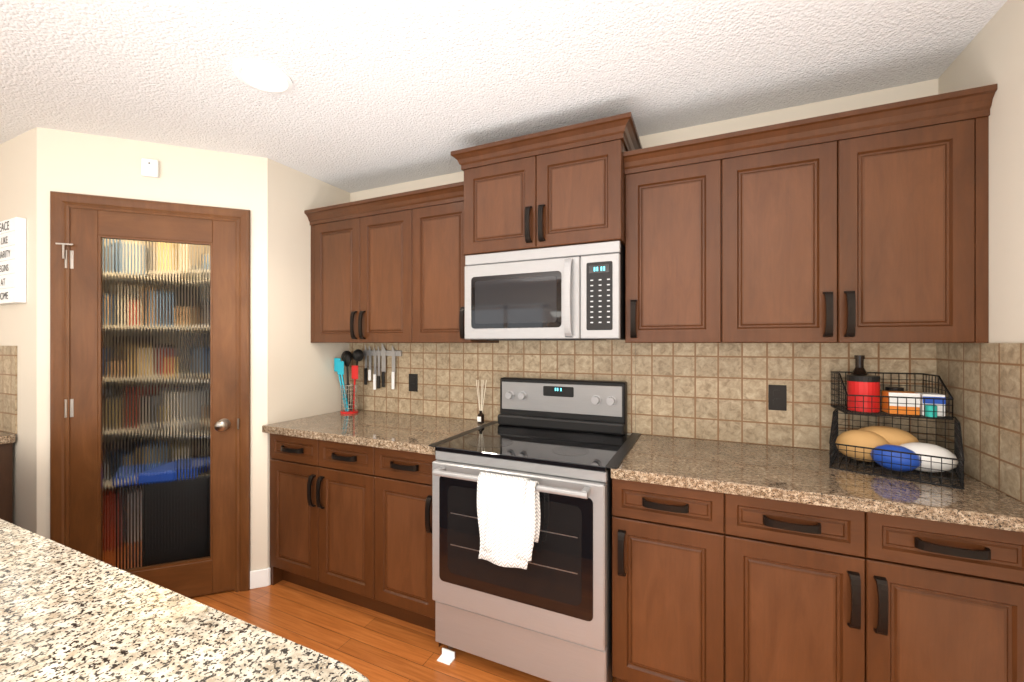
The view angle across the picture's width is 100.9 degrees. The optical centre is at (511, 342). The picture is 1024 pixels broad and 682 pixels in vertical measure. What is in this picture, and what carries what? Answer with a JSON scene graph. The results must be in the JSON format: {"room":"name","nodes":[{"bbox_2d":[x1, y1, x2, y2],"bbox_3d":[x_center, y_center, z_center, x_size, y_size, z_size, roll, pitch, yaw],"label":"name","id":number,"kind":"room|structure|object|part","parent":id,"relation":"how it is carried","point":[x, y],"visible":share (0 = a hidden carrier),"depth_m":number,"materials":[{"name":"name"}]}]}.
{"room":"kitchen","nodes":[
{"label":"kitchen","id":0,"kind":"room"},
{"bbox_2d":[0,127,36,533],"bbox_3d":[-2.898,0.165,2.383,1.310,2.440,0.100,0,0,24],"label":"wall","id":1,"kind":"structure","parent":0,"point":[18,155],"depth_m":2.12,"materials":[{"name":"beige paint"}]},
{"bbox_2d":[0,346,16,433],"bbox_3d":[-3.030,0.240,2.383,1.109,0.449,0.007,0,0,24],"label":"backsplash","id":2,"kind":"structure","parent":1,"relation":"attached to","point":[8,389],"depth_m":2.18,"materials":[{"name":"tile"}]},
{"bbox_2d":[0,217,25,304],"bbox_3d":[-2.572,-0.410,2.159,0.310,0.420,0.036,0,0,24],"label":"sign","id":3,"kind":"object","parent":1,"relation":"attached to","point":[12,260],"visible":1,"depth_m":2.10,"materials":[{"name":"white paint"}]},
{"bbox_2d":[268,567,269,585],"bbox_3d":[-2.323,1.335,2.451,1.742,0.100,0.724,0,0,24],"label":"baseboard return","id":4,"kind":"object","parent":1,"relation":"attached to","point":[268,576],"visible":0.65,"depth_m":2.41,"materials":[{"name":"white paint"}]},
{"bbox_2d":[37,127,266,570],"bbox_3d":[-1.877,0.165,2.287,0.990,2.440,0.100,0,0,-21],"label":"wall","id":5,"kind":"structure","parent":0,"point":[79,163],"depth_m":2.24,"materials":[{"name":"beige paint"}]},
{"bbox_2d":[56,208,238,597],"bbox_3d":[-1.875,0.348,2.208,0.769,2.050,0.110,0,0,-21],"label":"pantry door","id":6,"kind":"structure","parent":5,"relation":"in","point":[90,229],"depth_m":2.22,"materials":[{"name":"brown wood"}]},
{"bbox_3d":[-1.868,0.340,2.191,0.769,1.660,0.074,0,0,-21],"label":"pantry door hardware","id":7,"kind":"part","parent":6,"relation":"part of","materials":[{"name":"silver metal"}]},
{"bbox_2d":[102,238,209,569],"bbox_3d":[-1.877,0.321,2.247,0.470,1.717,0.001,0,0,-21],"label":"glass panel","id":8,"kind":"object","parent":6,"relation":"attached to","point":[155,403],"depth_m":2.24,"materials":[{"name":"clear glass"}]},
{"bbox_2d":[141,158,158,177],"bbox_3d":[-1.895,-0.915,2.215,0.070,0.090,0.022,0,0,-21],"label":"detector","id":9,"kind":"object","parent":5,"relation":"attached to","point":[149,167],"visible":1,"depth_m":2.21,"materials":[{"name":"white plastic"}]},
{"bbox_2d":[50,191,249,591],"bbox_3d":[-1.886,0.320,2.273,0.850,2.130,0.120,0,0,-21],"label":"door frame","id":10,"kind":"structure","parent":5,"relation":"attached to","point":[62,204],"depth_m":2.15,"materials":[{"name":"brown wood"}]},
{"bbox_2d":[250,568,267,588],"bbox_3d":[-1.857,1.335,2.235,0.998,0.100,0.012,0,0,-21],"label":"baseboard","id":11,"kind":"structure","parent":5,"relation":"attached to","point":[259,578],"depth_m":2.39,"materials":[{"name":"white paint"}]},
{"bbox_2d":[267,158,351,567],"bbox_3d":[-1.319,0.165,2.704,0.100,2.440,0.590,0,0,24],"label":"wall","id":12,"kind":"structure","parent":0,"point":[302,378],"depth_m":2.57,"materials":[{"name":"beige paint"}]},
{"bbox_2d":[189,580,615,681],"bbox_3d":[-1.802,1.415,0.204,5.350,0.060,5.800,0,0,24],"label":"floor","id":13,"kind":"structure","parent":0,"point":[372,645],"depth_m":2.00,"materials":[{"name":"brown wood"}]},
{"bbox_2d":[0,432,15,523],"bbox_3d":[-3.119,0.925,2.174,1.118,0.920,0.446,0,0,24],"label":"base cabinet","id":14,"kind":"object","parent":13,"relation":"on","point":[7,440],"depth_m":2.13,"materials":[{"name":"brown wood"}]},
{"bbox_2d":[0,519,368,681],"bbox_3d":[-1.703,0.925,0.609,2.795,0.920,1.218,0,0,24],"label":"kitchen island","id":15,"kind":"object","parent":13,"relation":"on","point":[67,614],"visible":1,"depth_m":0.68,"materials":[{"name":"beige stone"}]},
{"bbox_2d":[270,433,373,609],"bbox_3d":[-0.909,0.946,2.529,0.789,0.879,0.625,0,0,24],"label":"base cabinet","id":16,"kind":"object","parent":13,"relation":"on","point":[322,492],"depth_m":2.23,"materials":[{"name":"brown wood"}]},
{"bbox_2d":[262,409,497,456],"bbox_3d":[-0.743,0.486,2.438,1.167,0.041,0.654,0,0,24],"label":"countertop","id":17,"kind":"structure","parent":16,"relation":"on","point":[403,433],"depth_m":2.30,"materials":[{"name":"beige stone"}]},
{"bbox_2d":[334,349,363,413],"bbox_3d":[-1.088,0.253,2.827,0.186,0.423,0.129,0,0,24],"label":"utensil caddy","id":18,"kind":"object","parent":17,"relation":"on","point":[357,355],"visible":1,"depth_m":2.81,"materials":[{"name":"silver metal"}]},
{"bbox_2d":[476,380,486,423],"bbox_3d":[-0.179,0.339,2.448,0.067,0.250,0.042,0,0,24],"label":"reed diffuser","id":19,"kind":"object","parent":17,"relation":"on","point":[480,417],"visible":1,"depth_m":2.44,"materials":[{"name":"black"}]},
{"bbox_2d":[374,449,440,645],"bbox_3d":[-0.377,0.946,2.287,0.380,0.879,0.625,0,0,24],"label":"base cabinet","id":20,"kind":"object","parent":13,"relation":"on","point":[402,481],"depth_m":2.01,"materials":[{"name":"brown wood"}]},
{"bbox_2d":[437,647,454,664],"bbox_3d":[-0.289,1.370,1.848,0.065,0.030,0.045,0,0,24],"label":"bracket","id":21,"kind":"object","parent":13,"relation":"on","point":[447,656],"visible":1,"depth_m":1.85,"materials":[{"name":"white paint"}]},
{"bbox_2d":[429,377,640,681],"bbox_3d":[0.114,0.792,1.966,0.834,1.186,0.781,0,0,24],"label":"range","id":22,"kind":"object","parent":13,"relation":"on","point":[522,515],"visible":0.98,"depth_m":1.70,"materials":[{"name":"silver metal"}]},
{"bbox_2d":[476,471,533,569],"bbox_3d":[-0.029,0.684,1.647,0.219,0.333,0.081,0,0,24],"label":"towel","id":23,"kind":"object","parent":22,"relation":"hanging from","point":[504,500],"depth_m":1.61,"materials":[{"name":"white fabric"}]},
{"bbox_2d":[612,481,729,681],"bbox_3d":[0.680,0.946,1.806,0.383,0.879,0.625,0,0,24],"label":"base cabinet","id":24,"kind":"object","parent":13,"relation":"on","point":[671,547],"depth_m":1.52,"materials":[{"name":"brown wood"}]},
{"bbox_2d":[730,497,1023,681],"bbox_3d":[1.209,0.946,1.565,0.779,0.879,0.625,0,0,24],"label":"base cabinet","id":25,"kind":"object","parent":13,"relation":"on","point":[739,562],"depth_m":1.28,"materials":[{"name":"brown wood"}]},
{"bbox_2d":[611,434,1023,532],"bbox_3d":[1.033,0.486,1.631,1.167,0.041,0.654,0,0,24],"label":"countertop","id":26,"kind":"structure","parent":25,"relation":"on","point":[792,475],"depth_m":1.43,"materials":[{"name":"beige stone"}]},
{"bbox_2d":[829,355,964,489],"bbox_3d":[1.407,0.258,1.573,0.415,0.414,0.405,0,0,24],"label":"wire baskets","id":27,"kind":"object","parent":26,"relation":"on","point":[892,449],"visible":1,"depth_m":1.56,"materials":[{"name":"black metal"}]},
{"bbox_2d":[0,0,1006,192],"bbox_3d":[-1.802,-1.085,0.204,5.350,0.060,5.800,0,0,24],"label":"ceiling","id":28,"kind":"structure","parent":0,"point":[381,93],"depth_m":1.61,"materials":[{"name":"white paint"}]},
{"bbox_2d":[233,60,292,93],"bbox_3d":[-0.984,-1.050,1.678,0.204,0.010,0.204,0,0,24],"label":"recessed light","id":29,"kind":"object","parent":28,"relation":"in","point":[263,76],"visible":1,"depth_m":1.67,"materials":[{"name":"white paint"}]},
{"bbox_2d":[352,79,935,446],"bbox_3d":[-0.627,0.165,2.801,5.100,2.440,0.100,0,0,24],"label":"wall","id":30,"kind":"structure","parent":0,"point":[924,88],"depth_m":1.95,"materials":[{"name":"beige paint"}]},
{"bbox_2d":[309,204,411,342],"bbox_3d":[-0.848,-0.377,2.663,0.789,0.755,0.330,0,0,24],"label":"upper cabinet","id":31,"kind":"object","parent":30,"relation":"attached to","point":[361,262],"depth_m":2.49,"materials":[{"name":"brown wood"}]},
{"bbox_2d":[412,196,498,342],"bbox_3d":[-0.316,-0.377,2.421,0.380,0.755,0.330,0,0,24],"label":"upper cabinet","id":32,"kind":"object","parent":30,"relation":"attached to","point":[438,271],"depth_m":2.28,"materials":[{"name":"brown wood"}]},
{"bbox_2d":[460,116,639,259],"bbox_3d":[0.195,-0.694,2.145,0.780,0.509,0.410,0,0,24],"label":"upper cabinet","id":33,"kind":"object","parent":30,"relation":"attached to","point":[556,187],"depth_m":1.93,"materials":[{"name":"brown wood"}]},
{"bbox_2d":[465,241,624,340],"bbox_3d":[0.187,-0.225,2.126,0.764,0.426,0.451,0,0,24],"label":"microwave","id":34,"kind":"object","parent":33,"relation":"attached to","point":[569,293],"visible":1,"depth_m":1.93,"materials":[{"name":"silver metal"}]},
{"bbox_2d":[349,340,935,449],"bbox_3d":[0.275,0.225,2.331,3.111,0.479,0.007,0,0,24],"label":"backsplash","id":35,"kind":"structure","parent":30,"relation":"attached to","point":[713,391],"depth_m":2.07,"materials":[{"name":"tile"}]},
{"bbox_2d":[363,344,401,389],"bbox_3d":[-0.871,0.158,2.831,0.320,0.315,0.030,0,0,24],"label":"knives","id":36,"kind":"object","parent":35,"relation":"attached to","point":[383,353],"visible":0.96,"depth_m":2.83,"materials":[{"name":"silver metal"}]},
{"bbox_2d":[409,374,417,391],"bbox_3d":[-0.641,0.258,2.740,0.070,0.114,0.006,0,0,24],"label":"electrical outlet","id":37,"kind":"object","parent":35,"relation":"attached to","point":[413,382],"visible":1,"depth_m":2.73,"materials":[{"name":"black plastic"}]},
{"bbox_2d":[768,385,786,410],"bbox_3d":[1.196,0.247,1.905,0.070,0.114,0.006,0,0,24],"label":"electrical outlet","id":38,"kind":"object","parent":35,"relation":"attached to","point":[777,397],"visible":1,"depth_m":1.90,"materials":[{"name":"black plastic"}]},
{"bbox_2d":[624,152,723,342],"bbox_3d":[0.741,-0.377,1.940,0.383,0.755,0.330,0,0,24],"label":"upper cabinet","id":39,"kind":"object","parent":30,"relation":"attached to","point":[674,250],"depth_m":1.79,"materials":[{"name":"brown wood"}]},
{"bbox_2d":[724,104,991,342],"bbox_3d":[1.273,-0.377,1.698,0.786,0.755,0.330,0,0,24],"label":"upper cabinet","id":40,"kind":"object","parent":30,"relation":"attached to","point":[867,225],"depth_m":1.52,"materials":[{"name":"brown wood"}]},
{"bbox_2d":[936,0,1023,342],"bbox_3d":[0.587,0.165,-0.882,0.100,2.440,5.800,0,0,24],"label":"wall","id":41,"kind":"structure","parent":0,"point":[995,55],"depth_m":1.32,"materials":[{"name":"beige paint"}]},
{"bbox_2d":[936,343,1023,502],"bbox_3d":[1.552,0.233,1.370,0.007,0.464,0.699,0,0,24],"label":"backsplash","id":42,"kind":"structure","parent":41,"relation":"attached to","point":[984,383],"depth_m":1.38,"materials":[{"name":"tile"}]}
]}

